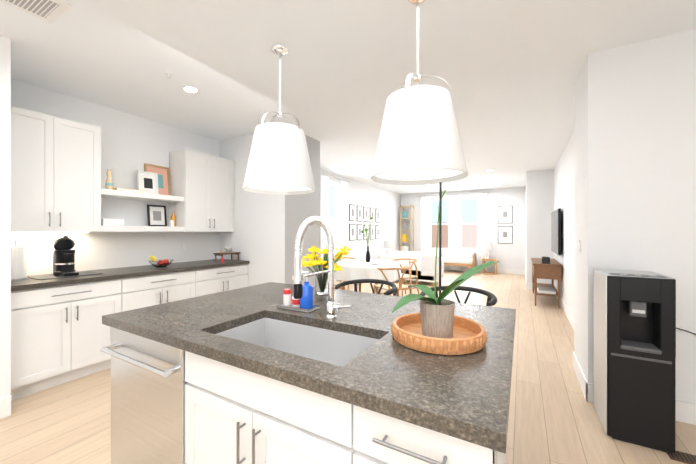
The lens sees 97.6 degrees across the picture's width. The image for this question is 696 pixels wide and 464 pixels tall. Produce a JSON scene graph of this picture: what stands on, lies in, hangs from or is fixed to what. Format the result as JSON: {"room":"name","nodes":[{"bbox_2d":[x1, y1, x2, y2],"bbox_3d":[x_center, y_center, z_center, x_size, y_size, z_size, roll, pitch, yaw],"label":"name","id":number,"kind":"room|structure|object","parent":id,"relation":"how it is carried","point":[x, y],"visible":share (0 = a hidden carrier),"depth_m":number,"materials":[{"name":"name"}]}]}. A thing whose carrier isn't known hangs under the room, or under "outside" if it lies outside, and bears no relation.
{"room":"kitchen","nodes":[
{"label":"kitchen","id":0,"kind":"room"},
{"bbox_2d":[0,36,10,397],"bbox_3d":[-3.709,-0.033,0.984,0.940,2.740,3.390,0,0,30],"label":"wall","id":1,"kind":"structure","parent":0,"point":[5,216],"depth_m":2.20,"materials":[{"name":"white paint"}]},
{"bbox_2d":[0,395,10,418],"bbox_3d":[-3.288,1.265,0.761,0.014,0.145,3.360,0,0,30],"label":"baseboard","id":2,"kind":"structure","parent":1,"relation":"attached to","point":[5,403],"depth_m":2.19,"materials":[{"name":"white"}]},
{"bbox_2d":[11,78,218,225],"bbox_3d":[-2.631,-0.034,3.696,0.120,2.740,2.390,0,0,30],"label":"wall","id":3,"kind":"structure","parent":0,"point":[131,144],"depth_m":3.56,"materials":[{"name":"white paint"}]},
{"bbox_2d":[11,106,102,233],"bbox_3d":[-2.831,-0.526,2.860,0.357,1.055,0.720,0,0,30],"label":"upper cabinet","id":4,"kind":"object","parent":3,"relation":"attached to","point":[56,188],"depth_m":2.77,"materials":[{"name":"white wood"}]},
{"bbox_2d":[101,218,123,225],"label":"decor","id":5,"kind":"object","parent":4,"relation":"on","point":[104,222],"depth_m":3.27,"materials":[{"name":"grey"}]},
{"bbox_2d":[167,149,233,233],"bbox_3d":[-2.021,-0.527,4.277,0.357,1.055,0.766,0,0,30],"label":"upper cabinet","id":6,"kind":"object","parent":3,"relation":"attached to","point":[201,199],"depth_m":4.05,"materials":[{"name":"white wood"}]},
{"bbox_2d":[105,163,170,194],"bbox_3d":[-2.439,-0.645,3.592,0.313,0.399,0.809,0,0,30],"label":"decor","id":7,"kind":"object","parent":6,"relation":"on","point":[153,179],"visible":0.88,"depth_m":3.74,"materials":[{"name":"beige"}]},
{"bbox_2d":[147,204,175,226],"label":"decor","id":8,"kind":"object","parent":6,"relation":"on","point":[156,215],"depth_m":3.84,"materials":[{"name":"grey wood"}]},
{"bbox_2d":[219,133,284,285],"bbox_3d":[-1.267,-0.035,4.753,1.440,2.740,0.800,0,0,30],"label":"wall","id":9,"kind":"structure","parent":0,"point":[256,238],"depth_m":4.34,"materials":[{"name":"white paint"}]},
{"bbox_2d":[285,135,319,286],"bbox_3d":[-0.637,-0.035,4.394,0.010,2.740,0.800,0,0,30],"label":"wall","id":10,"kind":"structure","parent":0,"point":[300,209],"depth_m":4.42,"materials":[{"name":"grey paint"}]},
{"bbox_2d":[0,270,695,463],"bbox_3d":[1.699,1.365,3.796,7.580,0.060,13.880,0,0,30],"label":"floor","id":11,"kind":"structure","parent":0,"point":[553,417],"depth_m":2.25,"materials":[{"name":"brown wood"}]},
{"bbox_2d":[11,278,130,400],"bbox_3d":[-2.681,0.896,2.841,0.637,0.880,0.847,0,0,30],"label":"base cabinet","id":12,"kind":"object","parent":11,"relation":"on","point":[60,332],"depth_m":2.61,"materials":[{"name":"white wood"}]},
{"bbox_2d":[11,258,246,289],"bbox_3d":[-2.289,0.436,3.501,0.662,0.040,2.382,0,0,30],"label":"countertop","id":13,"kind":"structure","parent":12,"relation":"on","point":[208,263],"depth_m":3.14,"materials":[{"name":"grey stone"}]},
{"bbox_2d":[11,240,27,280],"bbox_3d":[-2.902,0.242,2.659,0.150,0.347,0.150,0,0,30],"label":"paper towel","id":14,"kind":"object","parent":13,"relation":"on","point":[18,262],"visible":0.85,"depth_m":2.63,"materials":[{"name":"white paper"}]},
{"bbox_2d":[28,235,102,279],"bbox_3d":[-2.661,0.221,2.878,0.320,0.387,0.460,0,0,30],"label":"coffee maker","id":15,"kind":"object","parent":13,"relation":"on","point":[64,258],"visible":1,"depth_m":2.82,"materials":[{"name":"grey plastic"}]},
{"bbox_2d":[148,256,172,267],"bbox_3d":[-2.182,0.344,3.556,0.258,0.142,0.258,0,0,30],"label":"fruit bowl","id":16,"kind":"object","parent":13,"relation":"on","point":[156,263],"visible":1,"depth_m":3.48,"materials":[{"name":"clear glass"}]},
{"bbox_2d":[213,246,240,262],"bbox_3d":[-1.695,0.310,4.279,0.248,0.208,0.368,0,0,30],"label":"tray stand","id":17,"kind":"object","parent":13,"relation":"on","point":[229,250],"visible":1,"depth_m":4.28,"materials":[{"name":"brown wood"}]},
{"bbox_2d":[131,270,202,309],"bbox_3d":[-2.308,0.896,3.494,0.637,0.880,0.902,0,0,30],"label":"base cabinet","id":18,"kind":"object","parent":11,"relation":"on","point":[155,289],"depth_m":3.35,"materials":[{"name":"white wood"}]},
{"bbox_2d":[203,262,249,294],"bbox_3d":[-1.927,0.895,4.160,0.637,0.880,0.877,0,0,30],"label":"base cabinet","id":19,"kind":"object","parent":11,"relation":"on","point":[224,278],"depth_m":4.03,"materials":[{"name":"white wood"}]},
{"bbox_2d":[100,316,505,463],"bbox_3d":[-0.292,0.897,1.341,1.730,0.880,0.693,0,0,30],"label":"kitchen island","id":20,"kind":"object","parent":11,"relation":"on","point":[253,374],"depth_m":1.12,"materials":[{"name":"wood"}]},
{"bbox_2d":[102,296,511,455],"bbox_3d":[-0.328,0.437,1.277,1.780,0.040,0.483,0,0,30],"label":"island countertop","id":21,"kind":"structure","parent":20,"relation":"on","point":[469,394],"depth_m":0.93,"materials":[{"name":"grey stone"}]},
{"bbox_2d":[391,182,499,354],"bbox_3d":[0.365,0.111,1.183,0.392,0.609,0.356,0,0,30],"label":"potted plant","id":22,"kind":"object","parent":21,"relation":"on","point":[435,325],"visible":1,"depth_m":1.15,"materials":[{"name":"brown wood"}]},
{"bbox_2d":[200,282,515,355],"bbox_3d":[-0.038,0.436,1.784,1.780,0.040,0.685,0,0,30],"label":"island countertop","id":23,"kind":"structure","parent":20,"relation":"on","point":[371,313],"depth_m":1.57,"materials":[{"name":"grey stone"}]},
{"bbox_2d":[276,271,320,312],"bbox_3d":[-0.270,0.314,1.661,0.220,0.204,0.110,0,0,30],"label":"soap tray","id":24,"kind":"object","parent":23,"relation":"on","point":[304,303],"visible":0.88,"depth_m":1.62,"materials":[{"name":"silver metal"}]},
{"bbox_2d":[302,244,350,294],"bbox_3d":[-0.139,0.250,2.064,0.366,0.331,0.318,0,0,30],"label":"vase","id":25,"kind":"object","parent":23,"relation":"on","point":[321,282],"visible":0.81,"depth_m":2.02,"materials":[{"name":"clear glass"}]},
{"bbox_2d":[334,280,344,289],"bbox_3d":[-0.361,0.951,5.382,0.656,0.772,0.663,0,0,30],"label":"dining chair","id":26,"kind":"object","parent":11,"relation":"on","point":[336,283],"visible":0.04,"depth_m":5.29,"materials":[{"name":"beige wood"}]},
{"bbox_2d":[334,257,358,290],"bbox_3d":[-0.061,0.950,6.571,0.663,0.772,0.656,0,0,30],"label":"dining chair","id":27,"kind":"object","parent":11,"relation":"on","point":[342,260],"visible":0.17,"depth_m":6.79,"materials":[{"name":"beige wood"}]},
{"bbox_2d":[335,279,397,295],"bbox_3d":[0.132,0.858,2.244,0.461,0.961,0.454,0,0,30],"label":"bar stool","id":28,"kind":"object","parent":11,"relation":"on","point":[381,282],"visible":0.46,"depth_m":2.38,"materials":[{"name":"grey wood"}]},
{"bbox_2d":[334,216,401,293],"bbox_3d":[0.373,0.522,5.819,1.323,1.635,1.316,0,0,30],"label":"dining table","id":29,"kind":"object","parent":11,"relation":"on","point":[366,268],"visible":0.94,"depth_m":5.39,"materials":[{"name":"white wood"}]},
{"bbox_2d":[374,266,411,295],"bbox_3d":[0.757,0.951,5.046,0.674,0.772,0.670,0,0,30],"label":"dining chair","id":30,"kind":"object","parent":11,"relation":"on","point":[400,285],"visible":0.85,"depth_m":4.89,"materials":[{"name":"beige wood"}]},
{"bbox_2d":[392,258,419,296],"bbox_3d":[1.127,0.951,6.271,0.656,0.772,0.663,0,0,30],"label":"dining chair","id":31,"kind":"object","parent":11,"relation":"on","point":[406,276],"visible":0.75,"depth_m":6.20,"materials":[{"name":"beige wood"}]},
{"bbox_2d":[400,205,413,251],"bbox_3d":[2.154,0.182,11.080,0.420,2.300,0.340,0,0,30],"label":"bookcase","id":32,"kind":"object","parent":11,"relation":"on","point":[405,226],"visible":0.75,"depth_m":11.03,"materials":[{"name":"brown wood"}]},
{"bbox_2d":[379,251,443,285],"bbox_3d":[1.703,0.923,8.123,1.512,0.820,0.942,0,0,30],"label":"sofa","id":33,"kind":"object","parent":11,"relation":"on","point":[425,263],"visible":0.65,"depth_m":7.59,"materials":[{"name":"white fabric"}]},
{"bbox_2d":[422,248,475,267],"bbox_3d":[3.281,0.932,10.211,1.820,0.800,0.610,0,0,30],"label":"daybed","id":34,"kind":"object","parent":11,"relation":"on","point":[466,257],"visible":0.67,"depth_m":9.88,"materials":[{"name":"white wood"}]},
{"bbox_2d":[420,286,496,305],"bbox_3d":[0.698,0.858,1.944,0.461,0.961,0.454,0,0,30],"label":"bar stool","id":35,"kind":"object","parent":11,"relation":"on","point":[493,297],"visible":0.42,"depth_m":2.05,"materials":[{"name":"grey"}]},
{"bbox_2d":[482,258,496,274],"bbox_3d":[4.503,1.093,9.669,0.400,0.480,0.380,0,0,30],"label":"side table","id":36,"kind":"object","parent":11,"relation":"on","point":[490,273],"visible":0.94,"depth_m":9.53,"materials":[{"name":"brown wood"}]},
{"bbox_2d":[482,243,492,258],"bbox_3d":[4.447,0.602,9.712,0.300,0.500,0.300,0,0,30],"label":"table lamp","id":37,"kind":"object","parent":36,"relation":"on","point":[487,246],"visible":1,"depth_m":9.63,"materials":[{"name":"white"}]},
{"bbox_2d":[531,258,561,307],"bbox_3d":[3.853,0.952,5.963,0.430,0.765,1.400,0,0,30],"label":"console table","id":38,"kind":"object","parent":11,"relation":"on","point":[551,270],"visible":0.94,"depth_m":5.44,"materials":[{"name":"brown wood"}]},
{"bbox_2d":[542,256,549,263],"bbox_3d":[3.636,0.512,5.614,0.120,0.114,0.420,0,0,30],"label":"box","id":39,"kind":"object","parent":38,"relation":"on","point":[545,260],"visible":1,"depth_m":5.43,"materials":[{"name":"grey"}]},
{"bbox_2d":[593,268,675,452],"bbox_3d":[1.909,0.806,2.062,0.324,1.061,0.422,0,0,30],"label":"water cooler","id":40,"kind":"object","parent":11,"relation":"on","point":[634,356],"visible":1,"depth_m":1.91,"materials":[{"name":"black plastic"}]},
{"bbox_2d":[666,451,695,463],"bbox_3d":[2.051,1.332,1.761,0.300,0.008,0.110,0,0,30],"label":"floor vent","id":41,"kind":"object","parent":11,"relation":"in","point":[683,457],"visible":0.85,"depth_m":1.79,"materials":[{"name":"brown metal"}]},
{"bbox_3d":[1.252,1.050,9.523,0.460,0.565,0.460,0,0,30],"label":"side table","id":42,"kind":"object","parent":11,"relation":"on","visible":0},
{"bbox_2d":[383,240,392,253],"bbox_3d":[1.252,0.517,9.522,0.300,0.500,0.300,0,0,30],"label":"light","id":43,"kind":"object","parent":42,"relation":"on","point":[387,244],"visible":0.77,"depth_m":9.42,"materials":[{"name":"white"}]},
{"bbox_2d":[0,0,695,193],"bbox_3d":[1.699,-1.435,3.795,7.580,0.060,13.880,0,0,30],"label":"ceiling","id":44,"kind":"structure","parent":0,"point":[508,72],"depth_m":2.51,"materials":[{"name":"white paint"}]},
{"bbox_2d":[0,0,71,23],"bbox_3d":[-1.915,-1.395,1.846,0.320,0.016,0.270,0,0,30],"label":"ceiling vent","id":45,"kind":"object","parent":44,"relation":"in","point":[50,11],"visible":1,"depth_m":1.89,"materials":[{"name":"white metal"}]},
{"bbox_2d":[165,72,172,77],"bbox_3d":[-1.587,-1.386,2.701,0.060,0.036,0.060,0,0,30],"label":"sprinkler","id":46,"kind":"object","parent":44,"relation":"attached to","point":[169,74],"visible":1,"depth_m":2.69,"materials":[{"name":"white metal"}]},
{"bbox_2d":[181,85,199,93],"bbox_3d":[-1.552,-1.401,3.004,0.175,0.005,0.175,0,0,-9],"label":"recessed light","id":47,"kind":"object","parent":44,"relation":"in","point":[189,89],"depth_m":3.00,"materials":[{"name":"white"}]},
{"bbox_2d":[242,45,315,194],"bbox_3d":[-0.524,-0.861,2.349,0.552,1.086,0.552,0,0,30],"label":"pendant light","id":48,"kind":"object","parent":44,"relation":"hanging from","point":[279,163],"visible":1,"depth_m":2.17,"materials":[{"name":"fabric"}]},
{"bbox_2d":[371,0,467,184],"bbox_3d":[0.413,-0.860,1.797,0.552,1.086,0.552,0,0,30],"label":"pendant light","id":49,"kind":"object","parent":44,"relation":"hanging from","point":[419,142],"visible":0.96,"depth_m":1.61,"materials":[{"name":"fabric"}]},
{"bbox_2d":[320,170,400,260],"bbox_3d":[0.192,-0.037,8.435,0.120,2.740,7.040,0,0,30],"label":"wall","id":50,"kind":"structure","parent":0,"point":[387,203],"depth_m":9.28,"materials":[{"name":"white paint"}]},
{"bbox_2d":[401,186,524,269],"bbox_3d":[3.779,-0.038,10.508,4.290,2.740,0.120,0,0,30],"label":"wall","id":51,"kind":"structure","parent":0,"point":[509,256],"depth_m":9.84,"materials":[{"name":"white paint"}]},
{"bbox_2d":[430,196,447,251],"bbox_3d":[3.234,-0.260,10.773,0.880,1.955,0.140,0,0,30],"label":"window","id":52,"kind":"structure","parent":51,"relation":"in","point":[442,249],"depth_m":10.84,"materials":[{"name":"white"}]},
{"bbox_2d":[418,192,489,196],"bbox_3d":[3.593,-1.288,10.464,2.430,0.023,0.024,0,0,30],"label":"curtain rod","id":53,"kind":"object","parent":51,"relation":"attached to","point":[454,194],"visible":1,"depth_m":10.38,"materials":[{"name":"silver metal"}]},
{"bbox_2d":[421,196,429,251],"bbox_3d":[2.768,0.017,10.936,0.330,2.570,0.050,0,0,30],"label":"curtain","id":54,"kind":"object","parent":53,"relation":"hanging from","point":[425,223],"visible":0.81,"depth_m":10.92,"materials":[{"name":"white fabric"}]},
{"bbox_2d":[448,194,459,269],"bbox_3d":[3.641,0.017,10.437,0.400,2.570,0.050,0,0,30],"label":"curtain","id":55,"kind":"object","parent":53,"relation":"hanging from","point":[453,223],"visible":0.98,"depth_m":10.44,"materials":[{"name":"white fabric"}]},
{"bbox_2d":[477,193,486,271],"bbox_3d":[4.409,0.018,9.998,0.310,2.570,0.050,0,0,30],"label":"curtain","id":56,"kind":"object","parent":53,"relation":"hanging from","point":[481,219],"visible":0.83,"depth_m":10.01,"materials":[{"name":"white fabric"}]},
{"bbox_2d":[444,266,524,274],"bbox_3d":[3.759,1.260,10.443,4.020,0.145,0.014,0,0,30],"label":"baseboard","id":57,"kind":"structure","parent":51,"relation":"attached to","point":[507,271],"depth_m":9.78,"materials":[{"name":"white"}]},
{"bbox_2d":[498,206,512,243],"bbox_3d":[5.015,-0.225,9.718,0.420,1.205,0.023,0,0,30],"label":"pair of pictures at the back","id":58,"kind":"object","parent":51,"relation":"attached to","point":[505,233],"visible":0.94,"depth_m":9.70,"materials":[{"name":"grey"}]},
{"bbox_2d":[525,173,526,270],"bbox_3d":[4.919,-0.037,8.301,0.120,2.740,2.580,0,0,30],"label":"wall","id":59,"kind":"structure","parent":0,"point":[525,218],"depth_m":9.27,"materials":[{"name":"white paint"}]},
{"bbox_2d":[526,169,553,283],"bbox_3d":[4.479,-0.036,6.998,0.650,2.740,0.120,0,0,30],"label":"wall","id":60,"kind":"structure","parent":0,"point":[540,199],"depth_m":6.98,"materials":[{"name":"white paint"}]},
{"bbox_2d":[526,282,531,288],"bbox_3d":[4.385,1.262,6.975,0.510,0.145,0.014,0,0,30],"label":"baseboard","id":61,"kind":"structure","parent":60,"relation":"attached to","point":[528,285],"depth_m":7.08,"materials":[{"name":"white"}]},
{"bbox_2d":[554,131,573,317],"bbox_3d":[3.563,-0.035,4.861,0.120,2.740,4.500,0,0,30],"label":"wall","id":62,"kind":"structure","parent":0,"point":[564,184],"depth_m":4.90,"materials":[{"name":"white paint"}]},
{"bbox_2d":[551,208,560,254],"bbox_3d":[4.035,-0.001,5.887,0.076,0.810,1.450,0,0,30],"label":"wall-mounted tv","id":63,"kind":"object","parent":62,"relation":"attached to","point":[556,231],"visible":1,"depth_m":5.53,"materials":[{"name":"black plastic"}]},
{"bbox_2d":[554,286,573,329],"bbox_3d":[3.505,1.263,4.895,0.014,0.145,4.500,0,0,30],"label":"baseboard","id":64,"kind":"structure","parent":62,"relation":"attached to","point":[563,305],"depth_m":4.68,"materials":[{"name":"white wood"}]},
{"bbox_2d":[574,29,695,403],"bbox_3d":[3.291,-0.034,2.016,2.810,2.740,0.710,0,0,30],"label":"wall","id":65,"kind":"structure","parent":0,"point":[634,156],"depth_m":2.25,"materials":[{"name":"white paint"}]},
{"bbox_2d":[573,352,586,394],"bbox_3d":[2.074,1.264,2.732,0.017,0.145,0.704,0,0,30],"label":"baseboard","id":66,"kind":"structure","parent":65,"relation":"attached to","point":[580,375],"depth_m":2.71,"materials":[{"name":"white wood"}]},
{"bbox_2d":[584,380,695,424],"bbox_3d":[3.096,1.264,1.711,2.804,0.145,0.014,0,0,30],"label":"baseboard","id":67,"kind":"structure","parent":65,"relation":"attached to","point":[685,412],"depth_m":2.14,"materials":[{"name":"white wood"}]},
{"bbox_3d":[4.109,0.972,10.320,0.590,0.720,0.120,0,0,30],"label":"wall","id":68,"kind":"structure","parent":0,"visible":0},
{"bbox_2d":[460,195,476,252],"bbox_3d":[4.089,-0.260,10.284,0.770,1.955,0.140,0,0,30],"label":"window","id":69,"kind":"structure","parent":68,"relation":"in","point":[470,197],"depth_m":10.35,"materials":[{"name":"white"}]},
{"bbox_3d":[-0.418,0.934,7.367,0.120,0.800,0.558,0,0,30],"label":"wall","id":70,"kind":"structure","parent":0,"visible":0},
{"bbox_2d":[329,179,340,252],"bbox_3d":[-0.384,-0.316,7.346,0.140,1.840,0.738,0,0,30],"label":"window","id":71,"kind":"structure","parent":70,"relation":"in","point":[333,184],"depth_m":7.58,"materials":[{"name":"white"}]},
{"bbox_3d":[-0.306,-1.286,7.301,0.023,0.024,1.358,0,0,30],"label":"curtain rod","id":72,"kind":"object","parent":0,"visible":0},
{"bbox_2d":[321,175,328,260],"bbox_3d":[-0.521,0.019,6.925,0.050,2.570,0.350,0,0,30],"label":"curtain","id":73,"kind":"object","parent":72,"relation":"hanging from","point":[324,198],"visible":0.54,"depth_m":6.92,"materials":[{"name":"white fabric"}]},
{"bbox_2d":[341,181,347,281],"bbox_3d":[-0.090,0.019,7.678,0.050,2.570,0.350,0,0,30],"label":"curtain","id":74,"kind":"object","parent":72,"relation":"hanging from","point":[344,213],"visible":0.73,"depth_m":7.68,"materials":[{"name":"white fabric"}]},
{"label":"outside","id":75,"kind":"structure","parent":0,"visible":0},
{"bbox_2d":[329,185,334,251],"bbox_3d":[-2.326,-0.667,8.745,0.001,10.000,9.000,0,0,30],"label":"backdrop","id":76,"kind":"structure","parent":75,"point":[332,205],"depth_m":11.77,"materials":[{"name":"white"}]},
{"bbox_2d":[431,198,476,248],"bbox_3d":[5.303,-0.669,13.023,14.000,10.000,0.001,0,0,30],"label":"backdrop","id":77,"kind":"structure","parent":75,"point":[468,215],"depth_m":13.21,"materials":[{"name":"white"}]}
]}

